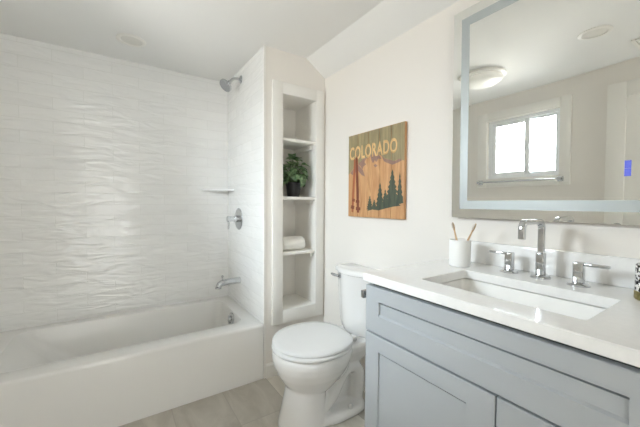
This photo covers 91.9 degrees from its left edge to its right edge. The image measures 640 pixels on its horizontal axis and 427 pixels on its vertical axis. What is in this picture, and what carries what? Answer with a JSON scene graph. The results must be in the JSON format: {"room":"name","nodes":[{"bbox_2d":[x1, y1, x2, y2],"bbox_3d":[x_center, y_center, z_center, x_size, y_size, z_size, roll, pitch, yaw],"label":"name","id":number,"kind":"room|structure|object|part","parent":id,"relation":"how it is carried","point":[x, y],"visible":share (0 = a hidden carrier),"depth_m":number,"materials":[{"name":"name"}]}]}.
{"room":"bathroom","nodes":[
{"label":"bathroom","id":0,"kind":"room"},
{"bbox_2d":[0,33,227,331],"bbox_3d":[-1.318,-0.194,2.429,2.140,2.600,0.100,-1,2,-34],"label":"wall","id":1,"kind":"structure","parent":0,"point":[106,162],"depth_m":2.21,"materials":[{"name":"tile"}]},
{"bbox_2d":[201,189,233,190],"bbox_3d":[-0.854,-0.197,2.579,0.225,0.015,0.165,-1,2,-34],"label":"corner shelf","id":2,"kind":"object","parent":1,"relation":"attached to","point":[201,189],"visible":1,"depth_m":2.57,"materials":[{"name":"white stone"}]},
{"bbox_2d":[0,0,459,80],"bbox_3d":[-0.257,-1.272,0.897,2.040,0.630,3.557,-1,2,-34],"label":"ceiling","id":3,"kind":"structure","parent":0,"point":[209,39],"depth_m":1.81,"materials":[{"name":"white paint"}]},
{"bbox_2d":[115,33,145,46],"bbox_3d":[-1.208,-1.105,1.979,0.168,0.007,0.168,-1,2,-34],"label":"recessed light","id":4,"kind":"object","parent":3,"relation":"in","point":[131,40],"visible":1,"depth_m":1.97,"materials":[{"name":"white paint"}]},
{"bbox_2d":[119,375,364,426],"bbox_3d":[-0.272,1.212,0.980,2.240,0.100,3.757,-1,2,-34],"label":"floor","id":5,"kind":"structure","parent":0,"point":[257,403],"depth_m":1.77,"materials":[{"name":"tile"}]},
{"bbox_2d":[0,296,262,426],"bbox_3d":[-1.242,0.934,1.992,1.546,0.373,0.777,-1,2,-34],"label":"bathtub","id":6,"kind":"object","parent":5,"relation":"on","point":[118,369],"visible":1,"depth_m":1.81,"materials":[{"name":"white ceramic"}]},
{"bbox_3d":[-0.674,0.796,2.328,0.036,0.099,0.100,-1,2,-34],"label":"overflow plate","id":7,"kind":"part","parent":6,"relation":"part of","materials":[{"name":"silver metal"}]},
{"bbox_2d":[271,263,377,426],"bbox_3d":[0.025,0.734,1.774,0.631,0.803,0.433,-1,2,-34],"label":"toilet","id":8,"kind":"object","parent":5,"relation":"on","point":[319,366],"visible":0.98,"depth_m":1.67,"materials":[{"name":"white ceramic"}]},
{"bbox_3d":[-0.048,0.716,1.713,0.442,0.018,0.414,-1,2,-34],"label":"seat","id":9,"kind":"part","parent":8,"relation":"part of","materials":[{"name":"white plastic"}]},
{"bbox_3d":[-0.046,0.693,1.728,0.442,0.024,0.428,-1,2,-34],"label":"lid","id":10,"kind":"part","parent":8,"relation":"part of","materials":[{"name":"white plastic"}]},
{"bbox_3d":[0.029,0.930,1.772,0.623,0.411,0.405,-1,2,-34],"label":"bowl","id":11,"kind":"part","parent":8,"relation":"part of","materials":[{"name":"white ceramic"}]},
{"bbox_3d":[0.102,0.381,1.910,0.045,0.034,0.064,-1,2,-34],"label":"flush lever","id":12,"kind":"part","parent":8,"relation":"part of","materials":[{"name":"silver metal"}]},
{"bbox_3d":[0.224,0.543,1.888,0.169,0.361,0.306,-1,2,-34],"label":"tank","id":13,"kind":"part","parent":8,"relation":"part of","materials":[{"name":"white ceramic"}]},
{"bbox_3d":[0.220,0.346,1.878,0.181,0.031,0.324,-1,2,-34],"label":"tank lid","id":14,"kind":"part","parent":8,"relation":"part of","materials":[{"name":"white ceramic"}]},
{"bbox_2d":[365,283,639,426],"bbox_3d":[0.611,0.712,0.987,0.547,0.907,0.780,-1,2,-34],"label":"vanity cabinet","id":15,"kind":"object","parent":5,"relation":"on","point":[428,364],"visible":0.85,"depth_m":0.80,"materials":[{"name":"grey paint"}]},
{"bbox_2d":[361,289,365,297],"bbox_3d":[0.249,0.321,1.252,0.148,0.035,0.087,-1,2,-34],"label":"paper holder","id":16,"kind":"object","parent":15,"relation":"attached to","point":[363,292],"visible":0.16,"depth_m":1.24,"materials":[{"name":"silver metal"}]},
{"bbox_3d":[0.305,0.748,0.971,0.020,0.612,0.470,-1,2,-34],"label":"cabinet door","id":17,"kind":"part","parent":15,"relation":"part of","materials":[{"name":"grey paint"}]},
{"bbox_2d":[363,259,639,367],"bbox_3d":[0.611,0.241,0.965,0.559,0.030,0.794,-1,2,-34],"label":"countertop","id":18,"kind":"structure","parent":15,"relation":"on","point":[613,333],"depth_m":0.83,"materials":[{"name":"white stone"}]},
{"bbox_2d":[449,238,470,266],"bbox_3d":[0.578,0.161,1.277,0.083,0.108,0.083,-1,2,-34],"label":"tumbler","id":19,"kind":"object","parent":18,"relation":"on","point":[460,249],"visible":0.96,"depth_m":1.24,"materials":[{"name":"white ceramic"}]},
{"bbox_2d":[450,222,457,239],"bbox_3d":[0.565,0.120,1.282,0.018,0.163,0.060,0,2,-18],"label":"toothbrush","id":20,"kind":"object","parent":19,"relation":"in","point":[452,223],"visible":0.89,"depth_m":1.29,"materials":[{"name":"brown wood"}]},
{"bbox_2d":[467,223,475,240],"bbox_3d":[0.593,0.120,1.257,0.017,0.164,0.081,-1,2,-30],"label":"toothbrush","id":21,"kind":"object","parent":19,"relation":"in","point":[473,225],"visible":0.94,"depth_m":1.23,"materials":[{"name":"brown wood"}]},
{"bbox_2d":[439,278,606,319],"bbox_3d":[0.573,0.328,0.942,0.324,0.134,0.500,-1,2,-34],"label":"sink","id":22,"kind":"object","parent":18,"relation":"in","point":[583,311],"visible":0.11,"depth_m":1.01,"materials":[{"name":"white ceramic"}]},
{"bbox_2d":[489,219,610,287],"bbox_3d":[0.718,0.121,1.036,0.188,0.206,0.362,-1,2,-34],"label":"faucet","id":23,"kind":"object","parent":18,"relation":"on","point":[578,272],"visible":1,"depth_m":1.06,"materials":[{"name":"silver metal"}]},
{"bbox_3d":[0.688,0.150,1.198,0.015,0.010,0.062,-1,2,-34],"label":"lever","id":24,"kind":"part","parent":23,"relation":"part of","materials":[{"name":"silver metal"}]},
{"bbox_3d":[0.712,0.182,1.163,0.060,0.075,0.060,-1,2,-34],"label":"handle","id":25,"kind":"part","parent":23,"relation":"part of","materials":[{"name":"silver metal"}]},
{"bbox_3d":[0.705,0.077,1.029,0.161,0.116,0.019,-1,2,-34],"label":"spout","id":26,"kind":"part","parent":23,"relation":"part of","materials":[{"name":"silver metal"}]},
{"bbox_3d":[0.765,0.179,1.072,0.060,0.088,0.060,-1,2,-34],"label":"spout","id":27,"kind":"part","parent":23,"relation":"part of","materials":[{"name":"silver metal"}]},
{"bbox_3d":[0.815,0.189,0.975,0.060,0.075,0.060,-1,2,-34],"label":"handle","id":28,"kind":"part","parent":23,"relation":"part of","materials":[{"name":"silver metal"}]},
{"bbox_3d":[0.839,0.160,0.938,0.015,0.010,0.062,-1,2,-34],"label":"lever","id":29,"kind":"part","parent":23,"relation":"part of","materials":[{"name":"silver metal"}]},
{"bbox_2d":[633,263,639,300],"bbox_3d":[0.886,0.184,0.821,0.075,0.096,0.075,-1,2,-34],"label":"jar","id":30,"kind":"object","parent":18,"relation":"on","point":[637,265],"visible":1,"depth_m":0.83,"materials":[{"name":"glass"}]},
{"bbox_3d":[0.522,0.760,0.646,0.020,0.612,0.302,-1,2,-34],"label":"cabinet door","id":31,"kind":"part","parent":15,"relation":"part of","materials":[{"name":"grey paint"}]},
{"bbox_2d":[228,45,263,359],"bbox_3d":[-0.587,-0.088,2.394,0.012,2.400,0.775,-1,2,-34],"label":"wall","id":32,"kind":"structure","parent":0,"point":[245,99],"depth_m":2.31,"materials":[{"name":"tile"}]},
{"bbox_2d":[215,275,240,289],"bbox_3d":[-0.721,0.529,2.424,0.195,0.098,0.050,-1,2,-34],"label":"tub spout","id":33,"kind":"object","parent":32,"relation":"attached to","point":[236,280],"visible":1,"depth_m":2.40,"materials":[{"name":"silver metal"}]},
{"bbox_2d":[220,75,241,91],"bbox_3d":[-0.676,-0.995,2.348,0.163,0.144,0.100,-1,2,-34],"label":"shower fixture","id":34,"kind":"object","parent":32,"relation":"attached to","point":[226,85],"visible":1,"depth_m":2.33,"materials":[{"name":"silver metal"}]},
{"bbox_3d":[-0.655,-1.017,2.368,0.095,0.061,0.021,-1,2,-34],"label":"shower arm","id":35,"kind":"part","parent":34,"relation":"part of","materials":[{"name":"silver metal"}]},
{"bbox_2d":[226,208,242,229],"bbox_3d":[-0.689,0.043,2.451,0.098,0.174,0.174,-1,2,-34],"label":"shower valve","id":36,"kind":"object","parent":32,"relation":"attached to","point":[238,218],"visible":1,"depth_m":2.44,"materials":[{"name":"silver metal"}]},
{"bbox_2d":[263,45,265,378],"bbox_3d":[-0.371,0.009,2.071,0.013,2.230,0.008,-1,2,-34],"label":"trim","id":37,"kind":"structure","parent":32,"relation":"attached to","point":[264,360],"depth_m":2.07,"materials":[{"name":"white paint"}]},
{"bbox_2d":[266,46,324,363],"bbox_3d":[-0.195,-0.081,2.245,0.476,2.400,0.100,-1,2,-34],"label":"wall","id":38,"kind":"structure","parent":0,"point":[283,66],"depth_m":2.11,"materials":[{"name":"white paint"}]},
{"bbox_2d":[266,362,277,378],"bbox_3d":[-0.170,1.071,2.236,0.475,0.098,0.014,-1,2,-34],"label":"baseboard","id":39,"kind":"structure","parent":38,"relation":"attached to","point":[270,369],"depth_m":2.12,"materials":[{"name":"white paint"}]},
{"bbox_2d":[272,79,323,325],"bbox_3d":[-0.234,-0.071,2.330,0.414,1.659,0.322,-1,2,-34],"label":"shelf unit","id":40,"kind":"object","parent":38,"relation":"attached to","point":[297,111],"visible":0.87,"depth_m":2.29,"materials":[{"name":"white paint"}]},
{"bbox_2d":[283,236,304,249],"bbox_3d":[-0.209,0.217,2.276,0.187,0.098,0.121,-1,2,-34],"label":"rolled towel","id":41,"kind":"object","parent":40,"relation":"on","point":[291,242],"visible":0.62,"depth_m":2.23,"materials":[{"name":"white fabric"}]},
{"bbox_2d":[283,153,309,196],"bbox_3d":[-0.212,-0.284,2.296,0.230,0.321,0.242,-1,2,-34],"label":"potted plant","id":42,"kind":"object","parent":40,"relation":"on","point":[294,181],"visible":0.94,"depth_m":2.26,"materials":[{"name":"green plant"}]},
{"bbox_3d":[-0.198,-0.177,2.307,0.122,0.106,0.122,-1,2,-34],"label":"pot","id":43,"kind":"part","parent":42,"relation":"part of","materials":[{"name":"black ceramic"}]},
{"bbox_3d":[-0.233,0.276,2.345,0.269,0.020,0.300,-1,2,-34],"label":"shelf","id":44,"kind":"part","parent":40,"relation":"part of","materials":[{"name":"white paint"}]},
{"bbox_3d":[-0.231,-0.114,2.333,0.269,0.020,0.300,-1,2,-34],"label":"shelf","id":45,"kind":"part","parent":40,"relation":"part of","materials":[{"name":"white paint"}]},
{"bbox_3d":[-0.228,-0.519,2.319,0.269,0.020,0.300,-1,2,-34],"label":"shelf","id":46,"kind":"part","parent":40,"relation":"part of","materials":[{"name":"white paint"}]},
{"bbox_2d":[323,0,639,374],"bbox_3d":[0.627,-0.152,1.528,0.100,2.600,3.757,-1,2,-34],"label":"wall","id":47,"kind":"structure","parent":0,"point":[409,78],"depth_m":1.63,"materials":[{"name":"white paint"}]},
{"bbox_2d":[348,121,406,219],"bbox_3d":[0.329,-0.238,1.861,0.023,0.526,0.473,-1,2,-34],"label":"wall art","id":48,"kind":"object","parent":47,"relation":"attached to","point":[377,157],"visible":1,"depth_m":1.82,"materials":[{"name":"brown wood"}]},
{"bbox_2d":[452,0,639,224],"bbox_3d":[0.825,-0.422,1.094,0.044,0.900,0.757,-1,2,-34],"label":"mirror","id":49,"kind":"object","parent":47,"relation":"attached to","point":[546,93],"visible":1,"depth_m":1.10,"materials":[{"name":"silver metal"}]},
{"bbox_2d":[471,241,639,288],"bbox_3d":[0.837,0.176,1.113,0.016,0.092,0.793,-1,2,-34],"label":"backsplash","id":50,"kind":"structure","parent":47,"relation":"attached to","point":[559,263],"depth_m":1.08,"materials":[{"name":"white stone"}]}
]}

